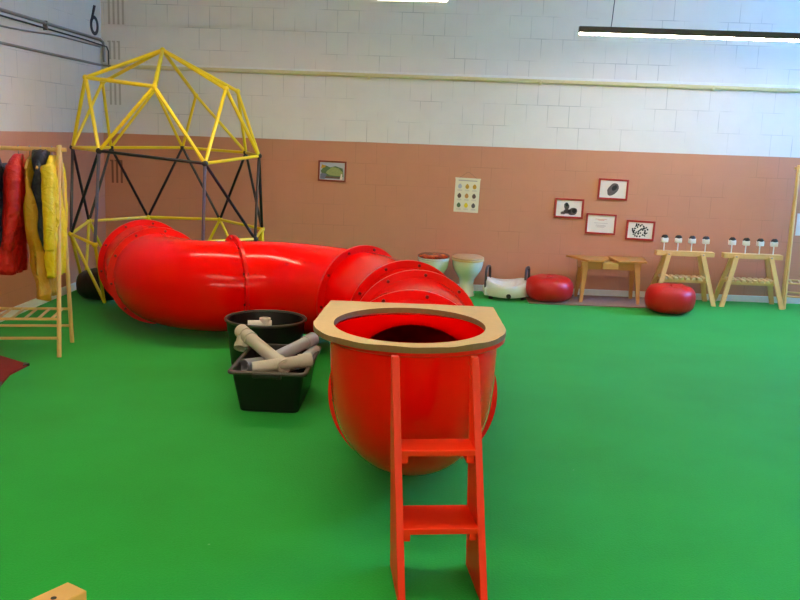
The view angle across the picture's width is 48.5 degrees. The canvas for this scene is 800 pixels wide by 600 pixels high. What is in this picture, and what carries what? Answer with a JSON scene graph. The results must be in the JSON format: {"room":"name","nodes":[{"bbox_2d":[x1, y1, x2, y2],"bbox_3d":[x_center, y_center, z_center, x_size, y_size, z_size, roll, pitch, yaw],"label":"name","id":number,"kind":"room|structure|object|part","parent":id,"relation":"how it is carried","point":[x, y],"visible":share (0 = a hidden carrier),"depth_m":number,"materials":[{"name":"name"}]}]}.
{"room":"indoor playroom","nodes":[
{"label":"indoor playroom","id":0,"kind":"room"},
{"bbox_2d":[0,0,105,311],"bbox_3d":[-3.128,-0.906,2.670,0.200,3.500,11.770,2,10,1],"label":"wall","id":1,"kind":"structure","parent":0,"point":[40,93],"depth_m":7.31,"materials":[{"name":"white paint"}]},
{"bbox_2d":[0,282,76,321],"bbox_3d":[-3.081,0.784,2.976,0.014,0.070,11.770,2,10,1],"label":"baseboard","id":2,"kind":"structure","parent":1,"relation":"attached to","point":[35,302],"depth_m":7.12,"materials":[{"name":"white paint"}]},
{"bbox_2d":[0,25,100,46],"bbox_3d":[-3.001,-1.309,2.608,0.014,0.062,11.600,2,10,1],"label":"cable","id":3,"kind":"object","parent":1,"relation":"attached to","point":[0,25],"visible":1,"depth_m":7.15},
{"bbox_2d":[0,8,108,64],"bbox_3d":[-2.972,-1.286,2.638,0.082,0.268,11.653,2,10,1],"label":"conduit","id":4,"kind":"object","parent":1,"relation":"attached to","point":[46,24],"visible":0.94,"depth_m":7.24,"materials":[{"name":"grey metal"}]},
{"bbox_2d":[90,5,98,34],"bbox_3d":[-2.815,-2.576,8.168,0.003,0.268,0.210,2,10,1],"label":"number","id":5,"kind":"object","parent":1,"relation":"attached to","point":[94,6],"depth_m":8.15,"materials":[{"name":"black metal"}]},
{"bbox_2d":[0,41,799,92],"bbox_3d":[1.618,-0.983,2.549,9.279,0.074,11.670,2,10,1],"label":"pipe","id":6,"kind":"object","parent":1,"relation":"attached to","point":[287,71],"visible":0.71,"depth_m":8.28,"materials":[{"name":"beige metal"}]},
{"bbox_2d":[0,290,799,599],"bbox_3d":[1.569,1.055,2.871,9.730,0.100,12.170,2,10,1],"label":"floor","id":7,"kind":"structure","parent":0,"point":[628,453],"depth_m":3.89,"materials":[{"name":"green carpet"}]},
{"bbox_2d":[0,355,29,386],"bbox_3d":[-2.578,0.425,5.172,0.716,0.018,0.849,2,10,1],"label":"mat","id":8,"kind":"object","parent":7,"relation":"on","point":[8,366],"visible":1,"depth_m":5.33,"materials":[{"name":"red fabric"}]},
{"bbox_2d":[0,145,73,356],"bbox_3d":[-2.694,-0.328,5.634,1.140,1.329,0.438,0,11,-9],"label":"clothes rack","id":9,"kind":"object","parent":7,"relation":"on","point":[58,149],"visible":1,"depth_m":5.62,"materials":[{"name":"brown wood"}]},
{"bbox_2d":[0,158,6,245],"bbox_3d":[-2.548,-0.596,5.608,0.174,0.771,0.443,0,11,-9],"label":"jacket","id":10,"kind":"object","parent":9,"relation":"hanging from","point":[2,165],"visible":0.21,"depth_m":5.53,"materials":[{"name":"fabric"}]},
{"bbox_2d":[0,145,27,274],"bbox_3d":[-2.462,-0.577,5.625,0.219,0.808,0.486,0,11,-9],"label":"jacket","id":11,"kind":"object","parent":9,"relation":"hanging from","point":[13,248],"visible":0.82,"depth_m":5.48,"materials":[{"name":"red fabric"}]},
{"bbox_3d":[-2.682,0.118,5.547,1.050,0.018,0.018,0,11,-9],"label":"shelf rail","id":12,"kind":"part","parent":9,"relation":"part of","materials":[{"name":"brown wood"}]},
{"bbox_3d":[-2.671,-0.953,5.519,1.140,0.028,0.028,0,11,-9],"label":"rail","id":13,"kind":"part","parent":9,"relation":"part of","materials":[{"name":"brown wood"}]},
{"bbox_3d":[-2.735,0.056,5.873,1.050,0.018,0.018,0,11,-9],"label":"shelf rail","id":14,"kind":"part","parent":9,"relation":"part of","materials":[{"name":"brown wood"}]},
{"bbox_2d":[23,145,56,300],"bbox_3d":[-2.301,-0.496,5.666,0.165,0.969,0.366,0,11,-9],"label":"trousers","id":15,"kind":"object","parent":9,"relation":"hanging from","point":[46,287],"visible":0.68,"depth_m":5.55,"materials":[{"name":"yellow fabric"}]},
{"bbox_2d":[31,145,49,251],"bbox_3d":[-2.267,-0.598,5.654,0.137,0.763,0.294,0,11,-9],"label":"jacket","id":16,"kind":"object","parent":9,"relation":"hanging from","point":[39,157],"visible":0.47,"depth_m":5.52,"materials":[{"name":"black fabric"}]},
{"bbox_2d":[31,149,49,171],"bbox_3d":[-2.268,-0.867,5.604,0.105,0.178,0.189,0,11,-9],"label":"hood","id":17,"kind":"object","parent":16,"relation":"attached to","point":[39,157],"depth_m":5.52,"materials":[{"name":"black fabric"}]},
{"bbox_2d":[40,146,67,277],"bbox_3d":[-2.214,-0.566,5.667,0.138,0.826,0.463,0,11,-9],"label":"jacket","id":18,"kind":"object","parent":9,"relation":"hanging from","point":[50,210],"visible":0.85,"depth_m":5.52,"materials":[{"name":"yellow fabric"}]},
{"bbox_3d":[-2.158,-0.305,5.611,0.028,1.329,0.216,0,11,-9],"label":"leg","id":19,"kind":"part","parent":9,"relation":"part of","materials":[{"name":"brown wood"}]},
{"bbox_3d":[-2.193,-0.346,5.826,0.028,1.329,0.216,0,11,-9],"label":"leg","id":20,"kind":"part","parent":9,"relation":"part of","materials":[{"name":"brown wood"}]},
{"bbox_2d":[30,582,86,599],"bbox_3d":[-0.837,0.882,1.681,0.244,0.501,0.550,9,12,32],"label":"trestle","id":21,"kind":"object","parent":7,"relation":"on","point":[67,591],"visible":1,"depth_m":1.83,"materials":[{"name":"brown wood"}]},
{"bbox_2d":[76,268,113,299],"bbox_3d":[-2.520,-0.142,7.615,0.485,0.253,0.489,0,11,-10],"label":"pouf","id":22,"kind":"object","parent":7,"relation":"on","point":[85,287],"visible":0.41,"depth_m":7.41,"materials":[{"name":"black leather"}]},
{"bbox_2d":[68,47,264,303],"bbox_3d":[-1.947,-1.062,7.593,1.660,2.113,1.450,2,10,1],"label":"dome","id":23,"kind":"object","parent":7,"relation":"on","point":[98,149],"visible":0.8,"depth_m":7.36,"materials":[{"name":"yellow metal"}]},
{"bbox_2d":[224,310,306,364],"bbox_3d":[-0.850,0.259,5.618,0.518,0.306,0.518,2,10,1],"label":"tub","id":24,"kind":"object","parent":7,"relation":"on","point":[287,327],"visible":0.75,"depth_m":5.50,"materials":[{"name":"plastic"}]},
{"bbox_2d":[248,317,271,325],"bbox_3d":[-0.880,0.149,5.564,0.148,0.075,0.070,0,11,-10],"label":"drain pipe","id":25,"kind":"object","parent":24,"relation":"in","point":[265,321],"visible":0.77,"depth_m":5.54,"materials":[{"name":"white plastic"}]},
{"bbox_2d":[228,344,320,412],"bbox_3d":[-0.681,0.432,4.905,0.418,0.234,0.648,2,10,1],"label":"bin","id":26,"kind":"object","parent":7,"relation":"on","point":[257,391],"visible":0.7,"depth_m":4.64,"materials":[{"name":"plastic"}]},
{"bbox_2d":[240,357,264,370],"bbox_3d":[-0.778,0.350,4.870,0.072,0.094,0.240,9,12,32],"label":"drain pipe","id":27,"kind":"object","parent":26,"relation":"in","point":[246,364],"visible":0.41,"depth_m":4.80,"materials":[{"name":"grey plastic"}]},
{"bbox_2d":[234,324,290,371],"bbox_3d":[-0.780,0.268,4.908,0.121,0.165,0.574,-5,13,-34],"label":"drain pipe","id":28,"kind":"object","parent":26,"relation":"in","point":[246,337],"visible":0.9,"depth_m":4.95,"materials":[{"name":"grey plastic"}]},
{"bbox_2d":[252,353,312,371],"bbox_3d":[-0.624,0.337,4.717,0.324,0.108,0.078,-1,11,-14],"label":"drain pipe","id":29,"kind":"object","parent":26,"relation":"in","point":[301,361],"visible":0.98,"depth_m":4.70,"materials":[{"name":"grey plastic"}]},
{"bbox_2d":[276,332,318,356],"bbox_3d":[-0.594,0.268,4.975,0.078,0.114,0.380,8,12,29],"label":"drain pipe","id":30,"kind":"object","parent":26,"relation":"in","point":[311,339],"visible":0.84,"depth_m":4.98,"materials":[{"name":"plastic"}]},
{"bbox_2d":[294,345,319,369],"bbox_3d":[-0.526,0.322,4.994,0.060,0.090,0.249,6,11,19],"label":"drain pipe","id":31,"kind":"object","parent":26,"relation":"in","point":[315,348],"visible":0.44,"depth_m":5.03,"materials":[{"name":"plastic"}]},
{"bbox_2d":[98,219,504,475],"bbox_3d":[-0.515,0.086,5.440,1.732,0.730,4.720,-4,12,-30],"label":"tunnel","id":32,"kind":"object","parent":7,"relation":"on","point":[155,273],"visible":0.82,"depth_m":5.58,"materials":[{"name":"red plastic"}]},
{"bbox_2d":[313,300,505,353],"bbox_3d":[0.038,0.098,3.442,0.736,0.024,0.817,2,10,1],"label":"board","id":33,"kind":"object","parent":32,"relation":"on","point":[487,318],"visible":1,"depth_m":3.43,"materials":[{"name":"beige wood"}]},
{"bbox_2d":[418,252,449,273],"bbox_3d":[0.312,-0.244,8.374,0.303,0.382,0.381,3,10,4],"label":"toilet bowl","id":34,"kind":"object","parent":7,"relation":"on","point":[440,261],"visible":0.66,"depth_m":8.22,"materials":[{"name":"white ceramic"}]},
{"bbox_3d":[0.310,-0.221,8.373,0.294,0.336,0.359,3,10,4],"label":"bowl","id":35,"kind":"part","parent":34,"relation":"part of","materials":[{"name":"white ceramic"}]},
{"bbox_3d":[0.317,-0.396,8.341,0.303,0.018,0.372,3,10,4],"label":"seat","id":36,"kind":"part","parent":34,"relation":"part of","materials":[{"name":"white ceramic"}]},
{"bbox_3d":[0.318,-0.418,8.337,0.301,0.024,0.370,3,10,4],"label":"lid","id":37,"kind":"part","parent":34,"relation":"part of","materials":[{"name":"red plastic"}]},
{"bbox_2d":[390,355,487,599],"bbox_3d":[0.125,0.573,2.871,0.310,0.748,0.262,1,10,-6],"label":"step ladder","id":38,"kind":"object","parent":7,"relation":"on","point":[469,519],"visible":1,"depth_m":2.88,"materials":[{"name":"red paint"}]},
{"bbox_3d":[-0.006,0.571,2.856,0.046,0.748,0.261,1,10,-6],"label":"rail","id":39,"kind":"part","parent":38,"relation":"part of","materials":[{"name":"red paint"}]},
{"bbox_3d":[0.256,0.575,2.885,0.046,0.748,0.261,1,10,-6],"label":"rail","id":40,"kind":"part","parent":38,"relation":"part of","materials":[{"name":"red paint"}]},
{"bbox_2d":[452,254,483,296],"bbox_3d":[0.633,-0.229,8.355,0.303,0.382,0.381,2,10,-1],"label":"toilet bowl","id":41,"kind":"object","parent":7,"relation":"on","point":[467,267],"visible":0.91,"depth_m":8.24,"materials":[{"name":"white ceramic"}]},
{"bbox_3d":[0.639,-0.381,8.323,0.303,0.018,0.372,2,10,-1],"label":"seat","id":42,"kind":"part","parent":41,"relation":"part of","materials":[{"name":"beige wood"}]},
{"bbox_3d":[0.640,-0.404,8.319,0.301,0.024,0.370,2,10,-1],"label":"lid","id":43,"kind":"part","parent":41,"relation":"part of","materials":[{"name":"beige wood"}]},
{"bbox_2d":[482,265,529,299],"bbox_3d":[1.012,-0.166,8.306,0.446,0.302,0.430,2,10,0],"label":"seat","id":44,"kind":"object","parent":7,"relation":"on","point":[492,287],"visible":0.98,"depth_m":8.22,"materials":[{"name":"white plastic"}]},
{"bbox_3d":[0.829,-0.228,8.356,0.025,0.212,0.185,5,11,18],"label":"armrest","id":45,"kind":"part","parent":44,"relation":"part of","materials":[{"name":"plastic"}]},
{"bbox_3d":[0.998,-0.119,8.327,0.410,0.161,0.406,2,10,0],"label":"seat","id":46,"kind":"part","parent":44,"relation":"part of","materials":[{"name":"white plastic"}]},
{"bbox_3d":[1.199,-0.215,8.358,0.025,0.212,0.185,5,11,18],"label":"armrest","id":47,"kind":"part","parent":44,"relation":"part of","materials":[{"name":"black metal"}]},
{"bbox_2d":[525,295,648,308],"bbox_3d":[1.911,0.010,8.334,1.455,0.009,0.550,2,10,1],"label":"floor mat","id":48,"kind":"object","parent":7,"relation":"on","point":[588,300],"visible":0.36,"depth_m":8.23,"materials":[{"name":"brown fabric"}]},
{"bbox_2d":[526,274,572,301],"bbox_3d":[1.386,-0.115,8.242,0.440,0.231,0.443,-2,11,-21],"label":"pouf","id":49,"kind":"object","parent":48,"relation":"on","point":[540,287],"visible":1,"depth_m":8.07,"materials":[{"name":"red leather"}]},
{"bbox_2d":[566,255,646,304],"bbox_3d":[1.937,-0.194,8.322,0.728,0.399,0.338,2,10,1],"label":"wooden table","id":50,"kind":"object","parent":48,"relation":"on","point":[632,265],"visible":1,"depth_m":8.18,"materials":[{"name":"brown wood"}]},
{"bbox_3d":[1.707,-0.214,8.449,0.066,0.375,0.084,2,10,1],"label":"leg","id":51,"kind":"part","parent":50,"relation":"part of","materials":[{"name":"brown wood"}]},
{"bbox_3d":[1.699,-0.170,8.209,0.066,0.375,0.084,2,10,1],"label":"leg","id":52,"kind":"part","parent":50,"relation":"part of","materials":[{"name":"brown wood"}]},
{"bbox_3d":[1.936,-0.322,8.211,0.145,0.059,0.130,2,10,1],"label":"drawer","id":53,"kind":"part","parent":50,"relation":"part of","materials":[{"name":"brown wood"}]},
{"bbox_3d":[2.193,-0.194,8.436,0.066,0.375,0.084,2,10,1],"label":"leg","id":54,"kind":"part","parent":50,"relation":"part of","materials":[{"name":"brown wood"}]},
{"bbox_3d":[2.185,-0.150,8.197,0.066,0.375,0.084,2,10,1],"label":"leg","id":55,"kind":"part","parent":50,"relation":"part of","materials":[{"name":"brown wood"}]},
{"bbox_2d":[645,283,695,313],"bbox_3d":[2.392,-0.018,7.859,0.436,0.248,0.428,3,10,5],"label":"pouf","id":56,"kind":"object","parent":7,"relation":"on","point":[668,298],"visible":1,"depth_m":7.70,"materials":[{"name":"red leather"}]},
{"bbox_2d":[650,249,715,306],"bbox_3d":[2.667,-0.218,8.384,0.592,0.492,0.295,2,10,1],"label":"trestle","id":57,"kind":"object","parent":7,"relation":"on","point":[701,256],"visible":0.98,"depth_m":8.30,"materials":[{"name":"brown wood"}]},
{"bbox_3d":[2.455,-0.235,8.484,0.193,0.475,0.044,9,13,35],"label":"leg","id":58,"kind":"part","parent":57,"relation":"part of","materials":[{"name":"brown wood"}]},
{"bbox_2d":[661,234,668,249],"bbox_3d":[2.483,-0.541,8.331,0.066,0.150,0.046,2,10,-2],"label":"peg","id":59,"kind":"object","parent":57,"relation":"on","point":[664,238],"visible":1,"depth_m":8.31,"materials":[{"name":"white plastic"}]},
{"bbox_3d":[2.449,-0.201,8.297,0.193,0.475,0.044,-4,12,-32],"label":"leg","id":60,"kind":"part","parent":57,"relation":"part of","materials":[{"name":"brown wood"}]},
{"bbox_2d":[675,235,681,250],"bbox_3d":[2.611,-0.536,8.328,0.066,0.150,0.046,3,10,7],"label":"peg","id":61,"kind":"object","parent":57,"relation":"on","point":[678,239],"visible":1,"depth_m":8.30,"materials":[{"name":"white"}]},
{"bbox_3d":[2.663,-0.177,8.315,0.470,0.027,0.020,2,10,1],"label":"shelf rail","id":62,"kind":"part","parent":57,"relation":"part of","materials":[{"name":"brown wood"}]},
{"bbox_2d":[688,236,695,250],"bbox_3d":[2.739,-0.531,8.324,0.066,0.150,0.046,1,10,-6],"label":"peg","id":63,"kind":"object","parent":57,"relation":"on","point":[692,239],"visible":1,"depth_m":8.30,"materials":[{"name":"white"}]},
{"bbox_3d":[2.884,-0.218,8.473,0.193,0.475,0.044,-4,12,-32],"label":"leg","id":64,"kind":"part","parent":57,"relation":"part of","materials":[{"name":"brown wood"}]},
{"bbox_2d":[702,236,709,251],"bbox_3d":[2.867,-0.526,8.321,0.066,0.150,0.046,3,10,4],"label":"peg","id":65,"kind":"object","parent":57,"relation":"on","point":[706,240],"visible":1,"depth_m":8.30,"materials":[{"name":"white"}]},
{"bbox_3d":[2.878,-0.184,8.286,0.193,0.475,0.044,9,13,35],"label":"leg","id":66,"kind":"part","parent":57,"relation":"part of","materials":[{"name":"brown wood"}]},
{"bbox_2d":[714,252,783,309],"bbox_3d":[3.294,-0.191,8.358,0.592,0.492,0.295,3,10,3],"label":"trestle","id":67,"kind":"object","parent":7,"relation":"on","point":[731,265],"visible":1,"depth_m":8.28,"materials":[{"name":"wood"}]},
{"bbox_3d":[3.085,-0.209,8.465,0.193,0.475,0.044,10,13,36],"label":"leg","id":68,"kind":"part","parent":67,"relation":"part of","materials":[{"name":"brown wood"}]},
{"bbox_3d":[3.073,-0.175,8.279,0.193,0.475,0.044,-4,12,-30],"label":"leg","id":69,"kind":"part","parent":67,"relation":"part of","materials":[{"name":"brown wood"}]},
{"bbox_2d":[728,237,735,252],"bbox_3d":[3.110,-0.515,8.311,0.066,0.150,0.046,2,10,-2],"label":"peg","id":70,"kind":"object","parent":67,"relation":"on","point":[732,241],"visible":1,"depth_m":8.29,"materials":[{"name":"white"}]},
{"bbox_2d":[742,238,749,253],"bbox_3d":[3.238,-0.509,8.304,0.066,0.150,0.046,3,10,7],"label":"peg","id":71,"kind":"object","parent":67,"relation":"on","point":[746,241],"visible":1,"depth_m":8.28,"materials":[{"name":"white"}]},
{"bbox_3d":[3.288,-0.150,8.289,0.470,0.027,0.020,3,10,3],"label":"shelf rail","id":72,"kind":"part","parent":67,"relation":"part of","materials":[{"name":"brown wood"}]},
{"bbox_2d":[756,238,763,253],"bbox_3d":[3.366,-0.503,8.296,0.066,0.150,0.046,1,10,-6],"label":"peg","id":73,"kind":"object","parent":67,"relation":"on","point":[760,242],"visible":1,"depth_m":8.27,"materials":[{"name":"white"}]},
{"bbox_3d":[3.514,-0.189,8.439,0.193,0.475,0.044,-4,12,-30],"label":"leg","id":74,"kind":"part","parent":67,"relation":"part of","materials":[{"name":"brown wood"}]},
{"bbox_2d":[770,239,777,254],"bbox_3d":[3.494,-0.497,8.288,0.066,0.150,0.046,3,10,4],"label":"peg","id":75,"kind":"object","parent":67,"relation":"on","point":[774,242],"visible":1,"depth_m":8.27,"materials":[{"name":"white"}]},
{"bbox_3d":[3.501,-0.155,8.253,0.193,0.475,0.044,10,13,36],"label":"leg","id":76,"kind":"part","parent":67,"relation":"part of","materials":[{"name":"brown wood"}]},
{"bbox_2d":[781,165,799,308],"bbox_3d":[4.128,-0.545,8.142,1.070,1.328,0.328,5,11,18],"label":"clothes rack","id":77,"kind":"object","parent":7,"relation":"on","point":[786,279],"visible":0.94,"depth_m":8.24,"materials":[{"name":"brown wood"}]},
{"bbox_2d":[100,0,799,296],"bbox_3d":[1.828,-1.786,8.430,9.730,3.500,0.202,2,10,1],"label":"wall","id":78,"kind":"structure","parent":0,"point":[719,165],"depth_m":8.39,"materials":[{"name":"paint"}]},
{"bbox_2d":[318,160,346,181],"bbox_3d":[-0.650,-1.235,8.502,0.270,0.196,0.018,3,10,1],"label":"framed landscape","id":79,"kind":"object","parent":78,"relation":"attached to","point":[333,171],"visible":1,"depth_m":8.50,"materials":[{"name":"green paper"}]},
{"bbox_2d":[320,173,326,178],"bbox_3d":[-0.735,-1.191,8.512,0.065,0.058,0.002,3,10,1],"label":"print","id":80,"kind":"object","parent":79,"relation":"attached to","point":[322,175],"depth_m":8.51,"materials":[{"name":"paper"}]},
{"bbox_2d":[321,166,342,176],"bbox_3d":[-0.650,-1.237,8.502,0.220,0.105,0.001,3,10,1],"label":"print","id":81,"kind":"object","parent":79,"relation":"on","point":[326,171],"depth_m":8.50},
{"bbox_2d":[325,176,339,178],"bbox_3d":[-0.646,-1.175,8.512,0.155,0.020,0.002,3,10,1],"label":"print","id":82,"kind":"object","parent":79,"relation":"attached to","point":[326,177],"depth_m":8.51},
{"bbox_2d":[453,172,480,212],"bbox_3d":[0.643,-1.033,8.499,0.244,0.386,0.009,4,10,1],"label":"chart","id":83,"kind":"object","parent":78,"relation":"attached to","point":[466,198],"visible":1,"depth_m":8.50,"materials":[{"name":"beige paper"}]},
{"bbox_2d":[554,198,583,218],"bbox_3d":[1.618,-0.877,8.492,0.277,0.188,0.018,3,10,1],"label":"framed picture","id":84,"kind":"object","parent":78,"relation":"attached to","point":[564,207],"visible":1,"depth_m":8.49,"materials":[{"name":"white paper"}]},
{"bbox_2d":[561,202,576,214],"bbox_3d":[1.619,-0.873,8.492,0.158,0.120,0.001,3,10,1],"label":"print","id":85,"kind":"object","parent":84,"relation":"attached to","point":[567,208],"depth_m":8.49},
{"bbox_2d":[585,213,616,234],"bbox_3d":[1.926,-0.729,8.508,0.288,0.196,0.018,3,10,1],"label":"framed notice","id":86,"kind":"object","parent":78,"relation":"attached to","point":[596,223],"visible":1,"depth_m":8.51,"materials":[{"name":"white paper"}]},
{"bbox_2d":[597,178,628,200],"bbox_3d":[2.028,-1.054,8.446,0.285,0.198,0.018,3,10,1],"label":"framed picture","id":87,"kind":"object","parent":78,"relation":"attached to","point":[609,189],"visible":1,"depth_m":8.44,"materials":[{"name":"white paper"}]},
{"bbox_2d":[607,183,618,195],"bbox_3d":[2.027,-1.052,8.446,0.109,0.121,0.001,3,10,1],"label":"print","id":88,"kind":"object","parent":87,"relation":"attached to","point":[612,188],"depth_m":8.45},
{"bbox_2d":[457,284,799,303],"bbox_3d":[1.772,-0.077,8.636,9.316,0.062,0.014,2,10,1],"label":"baseboard","id":89,"kind":"structure","parent":78,"relation":"attached to","point":[739,298],"depth_m":8.60,"materials":[{"name":"white paint"}]},
{"bbox_2d":[625,220,655,240],"bbox_3d":[2.304,-0.667,8.507,0.272,0.188,0.018,4,10,1],"label":"framed picture","id":90,"kind":"object","parent":78,"relation":"attached to","point":[635,229],"visible":1,"depth_m":8.51,"materials":[{"name":"white paper"}]},
{"bbox_2d":[632,223,647,236],"bbox_3d":[2.302,-0.668,8.507,0.160,0.135,0.002,2,10,1],"label":"print","id":91,"kind":"object","parent":90,"relation":"attached to","point":[638,229],"depth_m":8.51,"materials":[{"name":"black"}]},
{"bbox_2d":[795,214,799,235],"bbox_3d":[3.881,-0.715,8.453,0.205,0.210,0.003,2,10,1],"label":"notice","id":92,"kind":"object","parent":78,"relation":"attached to","point":[797,232],"visible":1,"depth_m":8.46,"materials":[{"name":"white paper"}]},
{"bbox_3d":[1.695,-2.483,2.222,9.730,0.100,12.170,2,10,1],"label":"ceiling","id":93,"kind":"structure","parent":0,"visible":0},
{"bbox_2d":[408,0,446,1],"bbox_3d":[-0.855,-2.583,5.762,2.385,1.159,0.056,2,10,1],"label":"linear light","id":94,"kind":"object","parent":93,"relation":"hanging from","point":[408,0],"visible":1,"depth_m":5.84,"materials":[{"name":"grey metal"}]},
{"bbox_2d":[578,0,799,41],"bbox_3d":[2.637,-2.644,6.885,2.404,1.199,0.056,2,10,1],"label":"linear light","id":95,"kind":"object","parent":93,"relation":"hanging from","point":[583,30],"visible":1,"depth_m":6.97,"materials":[{"name":"grey metal"}]},
{"bbox_2d":[579,32,799,41],"bbox_3d":[2.616,-2.061,6.992,2.392,0.012,0.052,2,10,1],"label":"diffuser","id":96,"kind":"object","parent":95,"relation":"attached to","point":[698,35],"depth_m":6.97,"materials":[{"name":"white plastic"}]}
]}

